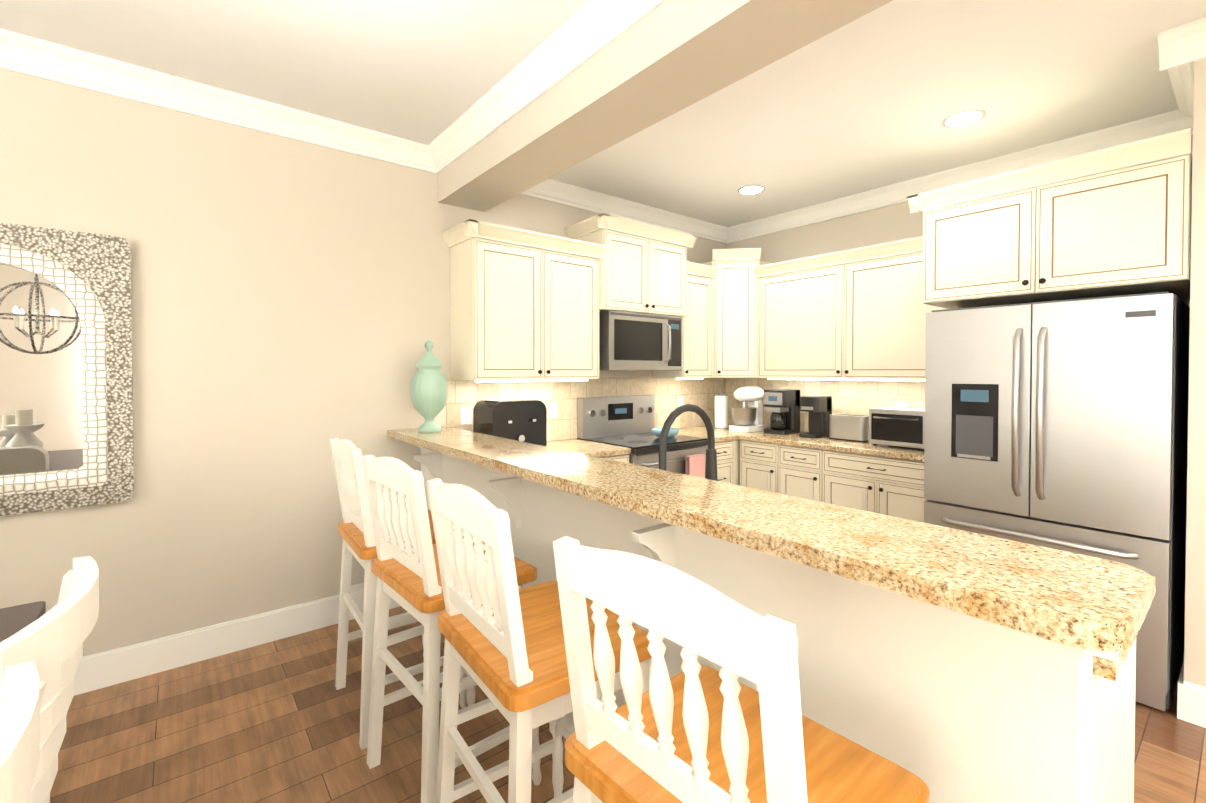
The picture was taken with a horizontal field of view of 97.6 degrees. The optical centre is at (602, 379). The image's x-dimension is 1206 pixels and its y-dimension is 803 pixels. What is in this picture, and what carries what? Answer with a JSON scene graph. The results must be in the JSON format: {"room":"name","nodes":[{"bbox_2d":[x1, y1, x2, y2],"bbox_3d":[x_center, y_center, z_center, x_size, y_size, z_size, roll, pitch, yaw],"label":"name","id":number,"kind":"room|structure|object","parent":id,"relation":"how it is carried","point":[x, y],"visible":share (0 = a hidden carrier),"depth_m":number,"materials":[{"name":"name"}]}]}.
{"room":"dining room and kitchen","nodes":[
{"label":"dining room and kitchen","id":0,"kind":"room"},
{"bbox_2d":[0,68,725,656],"bbox_3d":[-1.803,-0.017,2.825,7.880,2.790,0.140,-1,1,-39],"label":"wall","id":1,"kind":"structure","parent":0,"point":[290,308],"depth_m":2.67,"materials":[{"name":"beige paint"}]},
{"bbox_2d":[0,222,133,515],"bbox_3d":[-2.483,-0.042,2.155,0.840,1.200,0.040,-1,1,-39],"label":"ornate mirror","id":2,"kind":"object","parent":1,"relation":"attached to","point":[66,404],"visible":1,"depth_m":2.28,"materials":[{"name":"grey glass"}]},
{"bbox_2d":[0,29,427,170],"bbox_3d":[-2.840,-1.336,1.814,4.500,0.122,0.095,-1,1,-39],"label":"crown molding","id":3,"kind":"structure","parent":1,"relation":"attached to","point":[19,53],"depth_m":2.52,"materials":[{"name":"white wood"}]},
{"bbox_2d":[74,590,399,695],"bbox_3d":[-2.908,1.315,1.850,4.570,0.157,0.016,-1,1,-39],"label":"baseboard","id":4,"kind":"structure","parent":1,"relation":"attached to","point":[100,670],"depth_m":2.60,"materials":[{"name":"white wood"}]},
{"bbox_2d":[449,233,600,381],"bbox_3d":[-0.501,-0.425,3.555,0.949,0.845,0.349,-1,1,-39],"label":"upper cabinet","id":5,"kind":"object","parent":1,"relation":"attached to","point":[522,313],"depth_m":3.34,"materials":[{"name":"beige wood"}]},
{"bbox_2d":[446,377,725,441],"bbox_3d":[0.098,0.211,4.271,2.830,0.469,0.008,-1,1,-39],"label":"tile backsplash","id":6,"kind":"structure","parent":1,"relation":"attached to","point":[702,393],"depth_m":4.02,"materials":[{"name":"beige tile"}]},
{"bbox_2d":[461,406,470,423],"bbox_3d":[-0.896,0.231,3.457,0.072,0.115,0.007,-1,1,-39],"label":"electrical outlet","id":7,"kind":"object","parent":6,"relation":"attached to","point":[465,414],"visible":1,"depth_m":3.46,"materials":[{"name":"white plastic"}]},
{"bbox_2d":[549,402,556,417],"bbox_3d":[-0.367,0.225,3.885,0.072,0.115,0.007,-1,1,-39],"label":"electrical outlet","id":8,"kind":"object","parent":6,"relation":"attached to","point":[552,410],"visible":1,"depth_m":3.88,"materials":[{"name":"white plastic"}]},
{"bbox_2d":[678,397,683,406],"bbox_3d":[0.698,0.212,4.746,0.072,0.115,0.007,-1,1,-39],"label":"electrical outlet","id":9,"kind":"object","parent":6,"relation":"attached to","point":[680,401],"visible":0.83,"depth_m":4.74,"materials":[{"name":"white plastic"}]},
{"bbox_2d":[520,179,727,243],"bbox_3d":[0.238,-1.373,4.304,2.340,0.122,0.095,-1,1,-39],"label":"crown molding","id":10,"kind":"structure","parent":1,"relation":"attached to","point":[551,190],"depth_m":4.23,"materials":[{"name":"white wood"}]},
{"bbox_2d":[569,225,688,316],"bbox_3d":[0.214,-0.778,4.097,0.851,0.555,0.399,-1,1,-39],"label":"upper cabinet","id":11,"kind":"object","parent":1,"relation":"attached to","point":[639,275],"depth_m":3.88,"materials":[{"name":"beige wood"}]},
{"bbox_2d":[599,310,681,369],"bbox_3d":[0.232,-0.286,4.082,0.750,0.420,0.453,-1,1,-39],"label":"microwave","id":12,"kind":"object","parent":11,"relation":"attached to","point":[634,341],"visible":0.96,"depth_m":3.89,"materials":[{"name":"silver metal"}]},
{"bbox_2d":[652,273,714,378],"bbox_3d":[0.679,-0.440,4.510,0.386,0.845,0.349,-1,1,-39],"label":"upper cabinet","id":13,"kind":"object","parent":1,"relation":"attached to","point":[697,329],"depth_m":4.38,"materials":[{"name":"beige wood"}]},
{"bbox_2d":[0,0,1205,226],"bbox_3d":[0.129,-1.406,0.417,8.200,0.060,6.600,-1,1,-39],"label":"ceiling","id":14,"kind":"structure","parent":0,"point":[872,100],"depth_m":2.45,"materials":[{"name":"white paint"}]},
{"bbox_2d":[438,0,892,211],"bbox_3d":[0.968,-1.236,1.099,0.320,0.300,6.000,-1,1,-39],"label":"ceiling beam","id":15,"kind":"structure","parent":14,"relation":"attached to","point":[667,58],"depth_m":2.01,"materials":[{"name":"beige paint"}]},
{"bbox_2d":[424,0,666,173],"bbox_3d":[0.806,-1.323,0.967,0.095,0.122,6.000,-1,1,-39],"label":"crown molding","id":16,"kind":"structure","parent":15,"relation":"attached to","point":[586,32],"depth_m":2.29,"materials":[{"name":"white wood"}]},
{"bbox_2d":[738,185,764,194],"bbox_3d":[1.114,-1.426,3.968,0.200,0.006,0.200,-1,1,-39],"label":"recessed light","id":17,"kind":"object","parent":14,"relation":"in","point":[750,189],"visible":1,"depth_m":3.95,"materials":[{"name":"white"}]},
{"bbox_2d":[942,110,985,127],"bbox_3d":[1.950,-1.409,2.856,0.200,0.006,0.200,-1,1,-39],"label":"recessed light","id":18,"kind":"object","parent":14,"relation":"in","point":[963,118],"visible":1,"depth_m":2.85,"materials":[{"name":"white"}]},
{"bbox_2d":[50,606,1205,802],"bbox_3d":[0.129,1.444,0.460,8.200,0.060,6.600,-1,1,-39],"label":"floor","id":19,"kind":"structure","parent":0,"point":[277,721],"depth_m":2.04,"materials":[{"name":"brown wood"}]},
{"bbox_2d":[0,601,45,641],"bbox_3d":[-1.357,1.032,0.454,0.970,0.765,1.970,-1,1,-39],"label":"dining table","id":20,"kind":"object","parent":19,"relation":"on","point":[14,619],"visible":0.27,"depth_m":1.42,"materials":[{"name":"brown"}]},
{"bbox_2d":[0,661,46,802],"bbox_3d":[-0.790,0.881,0.343,0.576,1.071,0.420,-1,1,-32],"label":"dining chair","id":21,"kind":"object","parent":19,"relation":"on","point":[22,690],"visible":1,"depth_m":0.53,"materials":[{"name":"beige wood"}]},
{"bbox_2d":[0,556,98,802],"bbox_3d":[-1.072,0.876,0.707,0.576,1.071,0.420,-1,1,-33],"label":"dining chair","id":22,"kind":"object","parent":19,"relation":"on","point":[49,643],"visible":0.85,"depth_m":0.79,"materials":[{"name":"beige wood"}]},
{"bbox_2d":[330,438,466,749],"bbox_3d":[-0.897,0.817,2.297,0.443,1.142,0.506,-1,1,-37],"label":"bar stool","id":23,"kind":"object","parent":19,"relation":"on","point":[355,529],"visible":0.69,"depth_m":2.12,"materials":[{"name":"beige wood"}]},
{"bbox_2d":[362,454,541,802],"bbox_3d":[-0.538,0.824,1.853,0.443,1.142,0.506,-1,1,-42],"label":"bar stool","id":24,"kind":"object","parent":19,"relation":"on","point":[409,578],"visible":0.77,"depth_m":1.71,"materials":[{"name":"beige wood"}]},
{"bbox_2d":[483,470,550,585],"bbox_3d":[-0.203,0.945,2.772,0.569,0.869,0.647,-1,1,-39],"label":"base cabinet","id":25,"kind":"object","parent":19,"relation":"on","point":[528,509],"depth_m":2.27,"materials":[{"name":"beige wood"}]},
{"bbox_2d":[427,478,650,802],"bbox_3d":[-0.173,0.831,1.403,0.443,1.142,0.506,-1,1,-36],"label":"bar stool","id":26,"kind":"object","parent":19,"relation":"on","point":[503,634],"visible":0.83,"depth_m":1.28,"materials":[{"name":"beige wood"}]},
{"bbox_2d":[551,494,598,713],"bbox_3d":[0.067,0.950,2.438,0.569,0.869,0.460,-1,1,-39],"label":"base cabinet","id":27,"kind":"object","parent":19,"relation":"on","point":[579,521],"depth_m":2.02,"materials":[{"name":"beige"}]},
{"bbox_2d":[603,454,628,462],"bbox_3d":[-0.175,0.931,3.666,0.411,0.868,0.619,-1,1,-39],"label":"base cabinet","id":28,"kind":"object","parent":19,"relation":"on","point":[623,458],"depth_m":3.50,"materials":[{"name":"beige wood"}]},
{"bbox_2d":[547,439,630,457],"bbox_3d":[-0.425,0.478,3.443,1.074,0.040,0.626,-1,1,-39],"label":"countertop","id":29,"kind":"structure","parent":28,"relation":"on","point":[596,449],"depth_m":3.56,"materials":[{"name":"stone"}]},
{"bbox_2d":[473,399,546,446],"bbox_3d":[-0.581,0.293,3.339,0.380,0.331,0.285,-1,1,-39],"label":"toaster","id":30,"kind":"object","parent":29,"relation":"on","point":[523,420],"visible":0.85,"depth_m":3.25,"materials":[{"name":"black plastic"}]},
{"bbox_2d":[659,404,717,480],"bbox_3d":[0.340,0.285,1.956,0.327,0.389,0.136,-1,1,-39],"label":"faucet","id":31,"kind":"object","parent":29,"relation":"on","point":[711,465],"visible":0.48,"depth_m":2.01,"materials":[{"name":"black metal"}]},
{"bbox_2d":[577,395,707,477],"bbox_3d":[0.324,0.749,3.984,0.754,1.225,0.727,-1,1,-39],"label":"range","id":32,"kind":"object","parent":19,"relation":"on","point":[626,421],"visible":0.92,"depth_m":4.00,"materials":[{"name":"silver metal"}]},
{"bbox_2d":[651,427,678,437],"bbox_3d":[0.476,0.409,4.045,0.216,0.065,0.216,-1,1,-39],"label":"glass bowl","id":33,"kind":"object","parent":32,"relation":"on","point":[673,432],"visible":0.73,"depth_m":3.98,"materials":[{"name":"teal"}]},
{"bbox_2d":[599,510,822,724],"bbox_3d":[0.481,0.957,1.926,0.569,0.869,0.972,-1,1,-39],"label":"half wall","id":34,"kind":"structure","parent":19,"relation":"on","point":[763,588],"depth_m":1.42,"materials":[{"name":"beige paint"}]},
{"bbox_2d":[707,440,738,483],"bbox_3d":[0.724,0.920,4.394,0.366,0.868,0.618,-1,1,-39],"label":"base cabinet","id":35,"kind":"object","parent":19,"relation":"on","point":[728,461],"depth_m":4.21,"materials":[{"name":"beige wood"}]},
{"bbox_2d":[677,428,737,442],"bbox_3d":[0.737,0.464,4.381,0.380,0.040,0.630,-1,1,-39],"label":"countertop","id":36,"kind":"structure","parent":35,"relation":"on","point":[719,436],"depth_m":4.30,"materials":[{"name":"stone"}]},
{"bbox_2d":[735,440,740,484],"bbox_3d":[1.121,0.915,4.728,0.673,0.868,0.598,-1,1,-39],"label":"base cabinet","id":37,"kind":"object","parent":19,"relation":"on","point":[737,454],"depth_m":4.33,"materials":[{"name":"beige wood"}]},
{"bbox_2d":[553,536,929,802],"bbox_3d":[0.223,0.838,0.913,0.443,1.142,0.506,-1,1,-41],"label":"bar stool","id":38,"kind":"object","parent":19,"relation":"on","point":[694,731],"visible":1,"depth_m":0.82,"materials":[{"name":"beige wood"}]},
{"bbox_2d":[740,440,783,493],"bbox_3d":[1.480,0.921,4.329,0.619,0.868,0.414,-1,1,-39],"label":"base cabinet","id":39,"kind":"object","parent":19,"relation":"on","point":[761,464],"depth_m":4.13,"materials":[{"name":"beige wood"}]},
{"bbox_2d":[784,445,831,503],"bbox_3d":[1.682,0.925,4.079,0.619,0.868,0.477,-1,1,-39],"label":"base cabinet","id":40,"kind":"object","parent":19,"relation":"on","point":[807,471],"depth_m":3.83,"materials":[{"name":"beige wood"}]},
{"bbox_2d":[832,451,926,521],"bbox_3d":[2.011,0.931,3.672,0.619,0.868,0.817,-1,1,-39],"label":"base cabinet","id":41,"kind":"object","parent":19,"relation":"on","point":[894,487],"depth_m":3.44,"materials":[{"name":"beige wood"}]},
{"bbox_2d":[690,424,923,461],"bbox_3d":[1.596,0.468,4.139,0.653,0.040,2.086,-1,1,-39],"label":"countertop","id":42,"kind":"structure","parent":41,"relation":"on","point":[825,443],"depth_m":3.76,"materials":[{"name":"stone"}]},
{"bbox_2d":[713,389,728,428],"bbox_3d":[1.067,0.259,4.752,0.156,0.356,0.156,-1,1,-39],"label":"paper towel holder","id":43,"kind":"object","parent":42,"relation":"on","point":[721,411],"visible":0.96,"depth_m":4.70,"materials":[{"name":"white paper"}]},
{"bbox_2d":[729,386,766,432],"bbox_3d":[1.266,0.248,4.592,0.350,0.383,0.213,-1,1,-39],"label":"stand mixer","id":44,"kind":"object","parent":42,"relation":"on","point":[749,418],"visible":1,"depth_m":4.51,"materials":[{"name":"white plastic"}]},
{"bbox_2d":[764,389,799,434],"bbox_3d":[1.490,0.263,4.400,0.265,0.360,0.200,-1,1,-39],"label":"coffee maker","id":45,"kind":"object","parent":42,"relation":"on","point":[782,406],"visible":0.96,"depth_m":4.33,"materials":[{"name":"black plastic"}]},
{"bbox_2d":[799,396,831,437],"bbox_3d":[1.677,0.289,4.166,0.270,0.315,0.150,-1,1,-39],"label":"pod coffee maker","id":46,"kind":"object","parent":42,"relation":"on","point":[818,409],"visible":0.88,"depth_m":4.13,"materials":[{"name":"black plastic"}]},
{"bbox_2d":[829,414,868,441],"bbox_3d":[1.863,0.357,3.944,0.170,0.186,0.290,-1,1,-39],"label":"toaster","id":47,"kind":"object","parent":42,"relation":"on","point":[851,427],"visible":0.79,"depth_m":3.88,"materials":[{"name":"silver metal"}]},
{"bbox_2d":[869,406,924,448],"bbox_3d":[2.108,0.328,3.577,0.400,0.255,0.460,-1,1,-39],"label":"toaster oven","id":48,"kind":"object","parent":42,"relation":"on","point":[898,426],"visible":0.44,"depth_m":3.51,"materials":[{"name":"silver metal"}]},
{"bbox_2d":[823,582,1135,802],"bbox_3d":[0.911,0.965,1.395,0.569,0.869,0.642,-1,1,-39],"label":"half wall","id":49,"kind":"structure","parent":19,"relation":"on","point":[949,664],"depth_m":1.04,"materials":[{"name":"beige paint"}]},
{"bbox_2d":[387,426,1155,665],"bbox_3d":[-0.156,0.336,2.036,0.360,0.040,3.144,-1,1,-39],"label":"countertop","id":50,"kind":"structure","parent":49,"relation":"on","point":[1097,607],"depth_m":1.07,"materials":[{"name":"beige stone"}]},
{"bbox_2d":[410,340,447,432],"bbox_3d":[-1.009,0.035,3.069,0.209,0.530,0.209,-1,1,-39],"label":"urn","id":51,"kind":"object","parent":50,"relation":"on","point":[429,388],"visible":1,"depth_m":3.01,"materials":[{"name":"green ceramic"}]},
{"bbox_2d":[483,466,1126,685],"bbox_3d":[0.365,0.498,2.086,0.599,0.040,2.473,-1,1,-39],"label":"trim","id":52,"kind":"structure","parent":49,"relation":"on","point":[1112,671],"depth_m":1.13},
{"bbox_2d":[924,291,1189,710],"bbox_3d":[2.376,0.504,2.786,1.081,1.750,0.910,-1,1,-39],"label":"fridge","id":53,"kind":"object","parent":19,"relation":"on","point":[1060,425],"visible":0.79,"depth_m":2.39,"materials":[{"name":"grey metal"}]},
{"bbox_2d":[726,135,1192,431],"bbox_3d":[2.222,-0.034,4.004,0.140,2.790,3.090,-1,1,-39],"label":"wall","id":54,"kind":"structure","parent":0,"point":[894,222],"depth_m":4.23,"materials":[{"name":"beige paint"}]},
{"bbox_2d":[687,248,780,377],"bbox_3d":[1.146,-0.560,4.684,0.663,1.080,0.663,-1,1,-39],"label":"upper cabinet","id":55,"kind":"object","parent":54,"relation":"attached to","point":[735,313],"visible":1,"depth_m":4.47,"materials":[{"name":"beige wood"}]},
{"bbox_2d":[757,260,853,379],"bbox_3d":[1.695,-0.436,4.257,0.349,0.845,0.798,-1,1,-39],"label":"upper cabinet","id":56,"kind":"object","parent":54,"relation":"attached to","point":[806,318],"depth_m":4.11,"materials":[{"name":"beige wood"}]},
{"bbox_2d":[726,378,924,431],"bbox_3d":[1.862,0.210,4.334,0.008,0.469,2.070,-1,1,-39],"label":"tile backsplash","id":57,"kind":"structure","parent":54,"relation":"attached to","point":[859,397],"depth_m":4.23,"materials":[{"name":"beige tile"}]},
{"bbox_2d":[896,402,906,406],"bbox_3d":[2.205,0.225,3.898,0.007,0.115,0.072,-1,1,-39],"label":"electrical outlet","id":58,"kind":"object","parent":57,"relation":"attached to","point":[900,404],"visible":0.25,"depth_m":3.90,"materials":[{"name":"white plastic"}]},
{"bbox_2d":[854,248,946,379],"bbox_3d":[2.122,-0.428,3.730,0.349,0.845,0.798,-1,1,-39],"label":"upper cabinet","id":59,"kind":"object","parent":54,"relation":"attached to","point":[863,320],"depth_m":3.63,"materials":[{"name":"beige wood"}]},
{"bbox_2d":[728,113,1192,242],"bbox_3d":[2.131,-1.367,3.910,0.095,0.122,3.090,-1,1,-39],"label":"crown molding","id":60,"kind":"structure","parent":54,"relation":"attached to","point":[1157,125],"depth_m":3.58,"materials":[{"name":"white wood"}]},
{"bbox_2d":[907,128,1191,308],"bbox_3d":[2.407,-0.717,2.836,1.028,0.590,1.048,-1,1,-39],"label":"upper cabinet","id":61,"kind":"object","parent":54,"relation":"attached to","point":[1126,231],"visible":0.98,"depth_m":2.45,"materials":[{"name":"beige wood"}]},
{"bbox_2d":[1184,58,1205,686],"bbox_3d":[3.728,0.005,1.364,1.120,2.790,2.910,-1,1,-39],"label":"wall","id":62,"kind":"structure","parent":0,"point":[1195,634],"depth_m":2.12,"materials":[{"name":"beige paint"}]},
{"bbox_2d":[1164,68,1193,134],"bbox_3d":[2.694,-1.345,2.439,0.870,0.122,0.095,-1,1,-39],"label":"crown molding","id":63,"kind":"structure","parent":62,"relation":"attached to","point":[1180,119],"depth_m":2.60,"materials":[{"name":"white wood"}]},
{"bbox_2d":[1158,17,1205,75],"bbox_3d":[3.226,-1.323,0.998,0.095,0.122,3.005,-1,1,-39],"label":"crown molding","id":64,"kind":"structure","parent":62,"relation":"attached to","point":[1180,46],"depth_m":2.12,"materials":[{"name":"white wood"}]},
{"bbox_2d":[1180,660,1183,677],"bbox_3d":[2.493,1.308,2.266,0.290,0.157,0.016,-1,1,-39],"label":"baseboard","id":65,"kind":"structure","parent":62,"relation":"attached to","point":[1182,669],"depth_m":2.26,"materials":[{"name":"white"}]},
{"bbox_2d":[1177,674,1205,727],"bbox_3d":[3.272,1.327,1.044,0.016,0.157,2.896,-1,1,-39],"label":"baseboard","id":66,"kind":"structure","parent":62,"relation":"attached to","point":[1191,698],"depth_m":2.13,"materials":[{"name":"white wood"}]}
]}

